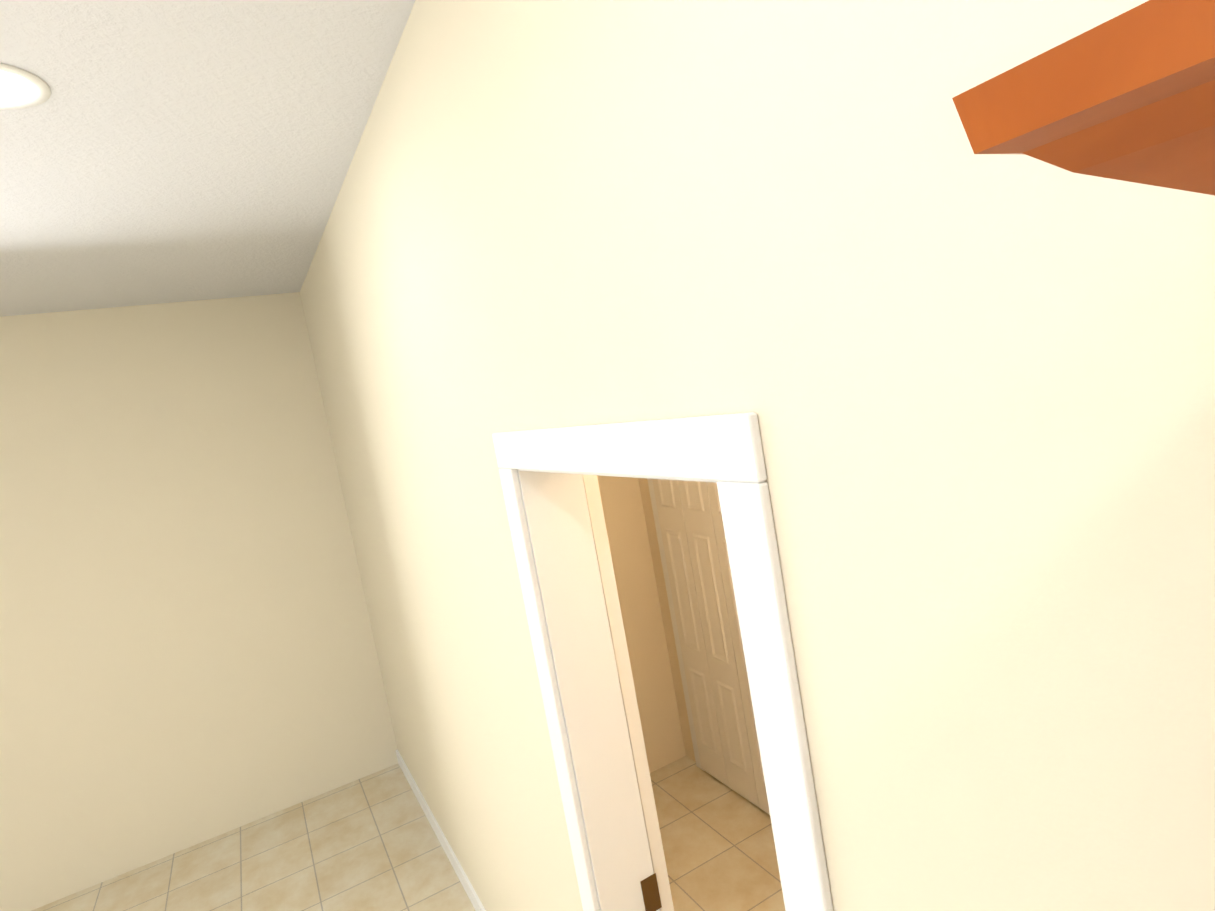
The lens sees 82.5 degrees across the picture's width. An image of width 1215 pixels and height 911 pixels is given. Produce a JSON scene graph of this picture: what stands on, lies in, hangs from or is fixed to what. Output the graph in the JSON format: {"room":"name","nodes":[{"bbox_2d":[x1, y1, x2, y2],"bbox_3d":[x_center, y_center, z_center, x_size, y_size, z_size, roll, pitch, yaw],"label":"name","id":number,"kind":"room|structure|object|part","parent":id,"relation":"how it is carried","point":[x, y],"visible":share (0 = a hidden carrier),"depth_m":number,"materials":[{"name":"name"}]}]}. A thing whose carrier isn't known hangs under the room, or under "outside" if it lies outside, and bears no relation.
{"room":"kitchen","nodes":[
{"label":"kitchen","id":0,"kind":"room"},
{"bbox_2d":[0,292,397,910],"bbox_3d":[-4.450,1.143,2.905,6.790,3.050,0.120,-13,6,-28],"label":"wall","id":1,"kind":"structure","parent":0,"point":[188,655],"depth_m":3.89,"materials":[{"name":"beige paint"}]},
{"bbox_2d":[0,0,414,316],"bbox_3d":[-2.744,-0.389,-0.931,6.790,0.100,8.245,-13,6,-28],"label":"ceiling","id":2,"kind":"structure","parent":0,"point":[160,151],"depth_m":1.97,"materials":[{"name":"white paint"}]},
{"bbox_2d":[0,63,50,109],"bbox_3d":[-1.377,-0.816,1.529,0.236,0.006,0.236,-13,6,-28],"label":"recessed light","id":3,"kind":"object","parent":2,"relation":"in","point":[21,88],"visible":1,"depth_m":1.57,"materials":[{"name":"white paint"}]},
{"bbox_2d":[32,756,784,910],"bbox_3d":[-0.853,2.366,0.093,9.920,0.050,8.245,-13,6,-28],"label":"floor","id":4,"kind":"structure","parent":0,"point":[370,842],"depth_m":3.52,"materials":[{"name":"tile"}]},
{"bbox_2d":[597,475,685,772],"bbox_3d":[0.292,0.517,3.961,2.630,2.440,0.100,-13,6,-28],"label":"wall","id":5,"kind":"structure","parent":0,"point":[628,540],"depth_m":3.85,"materials":[{"name":"beige paint"}]},
{"bbox_2d":[638,478,695,761],"bbox_3d":[0.635,0.526,3.249,0.100,2.440,1.480,-13,6,-28],"label":"wall","id":6,"kind":"structure","parent":0,"point":[664,607],"depth_m":3.87,"materials":[{"name":"beige paint"}]},
{"bbox_2d":[647,478,703,770],"bbox_3d":[0.346,0.738,3.747,0.019,2.029,0.070,-13,6,-28],"label":"trim","id":7,"kind":"structure","parent":6,"relation":"attached to","point":[672,614],"depth_m":3.77,"materials":[{"name":"white paint"}]},
{"bbox_2d":[300,0,1214,910],"bbox_3d":[-0.506,0.494,2.449,0.140,3.050,4.410,-13,6,-28],"label":"wall","id":8,"kind":"structure","parent":0,"point":[963,382],"depth_m":0.70,"materials":[{"name":"beige paint"}]},
{"bbox_2d":[396,750,485,910],"bbox_3d":[-0.632,1.958,3.141,0.014,0.090,3.080,-13,6,-28],"label":"baseboard","id":9,"kind":"structure","parent":8,"relation":"attached to","point":[461,874],"depth_m":3.49,"materials":[{"name":"white paint"}]},
{"bbox_2d":[582,474,673,910],"bbox_3d":[-0.074,0.979,2.022,0.080,2.008,0.766,-13,6,-28],"label":"door leaf","id":10,"kind":"structure","parent":8,"relation":"in","point":[656,891],"depth_m":1.67,"materials":[{"name":"white paint"}]},
{"bbox_2d":[492,412,832,910],"bbox_3d":[0.200,0.964,1.326,0.166,2.100,0.900,-13,6,-28],"label":"door frame","id":11,"kind":"structure","parent":8,"relation":"attached to","point":[569,579],"depth_m":1.49,"materials":[{"name":"white paint"}]},
{"bbox_3d":[0.039,0.010,1.236,0.150,0.018,0.760,-13,6,-28],"label":"door jamb","id":12,"kind":"part","parent":11,"relation":"part of","materials":[{"name":"white wood"}]},
{"bbox_3d":[-0.039,-0.010,1.194,0.016,0.082,0.900,-13,6,-28],"label":"door casing trim","id":13,"kind":"part","parent":11,"relation":"part of","materials":[{"name":"white wood"}]},
{"bbox_3d":[1.423,0.504,-1.126,0.120,3.050,3.715,-13,6,-28],"label":"wall","id":14,"kind":"structure","parent":0,"visible":0},
{"bbox_2d":[952,0,1214,195],"bbox_3d":[1.044,0.334,-1.385,0.688,0.842,3.613,-13,6,-28],"label":"upper cabinet","id":15,"kind":"object","parent":14,"relation":"attached to","point":[1129,96],"visible":1,"depth_m":0.12,"materials":[{"name":"brown wood"}]},
{"bbox_3d":[0.411,-0.246,3.195,0.028,0.018,0.960,-13,6,-28],"label":"track","id":16,"kind":"object","parent":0,"visible":0},
{"bbox_2d":[652,479,728,786],"bbox_3d":[0.412,0.739,3.607,0.030,1.990,0.236,-13,6,-28],"label":"closet door leaf","id":17,"kind":"structure","parent":16,"relation":"hanging from","point":[712,763],"depth_m":3.61,"materials":[{"name":"white paint"}]},
{"bbox_2d":[657,479,764,783],"bbox_3d":[0.554,0.732,3.274,0.030,1.700,0.856,-13,6,-28],"label":"bifold closet doors","id":18,"kind":"structure","parent":16,"relation":"attached to","point":[702,547],"depth_m":3.44,"materials":[{"name":"white paint"}]},
{"bbox_3d":[0.280,0.081,3.534,0.006,0.380,0.136,-13,6,-28],"label":"panel","id":19,"kind":"part","parent":18,"relation":"part of","materials":[{"name":"white paint"}]},
{"bbox_3d":[0.388,0.699,3.594,0.006,0.640,0.136,-13,6,-28],"label":"panel","id":20,"kind":"part","parent":18,"relation":"part of","materials":[{"name":"white paint"}]},
{"bbox_3d":[0.393,0.082,3.322,0.006,0.380,0.136,-13,6,-28],"label":"panel","id":21,"kind":"part","parent":18,"relation":"part of","materials":[{"name":"white paint"}]},
{"bbox_3d":[0.502,1.346,3.657,0.006,0.440,0.136,-13,6,-28],"label":"panel","id":22,"kind":"part","parent":18,"relation":"part of","materials":[{"name":"white paint"}]},
{"bbox_3d":[0.502,0.700,3.382,0.006,0.640,0.136,-13,6,-28],"label":"panel","id":23,"kind":"part","parent":18,"relation":"part of","materials":[{"name":"white paint"}]},
{"bbox_3d":[0.616,1.347,3.446,0.006,0.440,0.136,-13,6,-28],"label":"panel","id":24,"kind":"part","parent":18,"relation":"part of","materials":[{"name":"white paint"}]},
{"bbox_2d":[678,480,759,807],"bbox_3d":[0.526,0.740,3.395,0.030,1.990,0.236,-13,6,-28],"label":"closet door leaf","id":25,"kind":"structure","parent":16,"relation":"hanging from","point":[741,782],"depth_m":3.40,"materials":[{"name":"white paint"}]},
{"bbox_2d":[707,482,769,814],"bbox_3d":[0.639,0.741,3.184,0.030,1.990,0.236,-13,6,-28],"label":"closet door leaf","id":26,"kind":"structure","parent":16,"relation":"hanging from","point":[742,673],"depth_m":3.27,"materials":[{"name":"white paint"}]}
]}

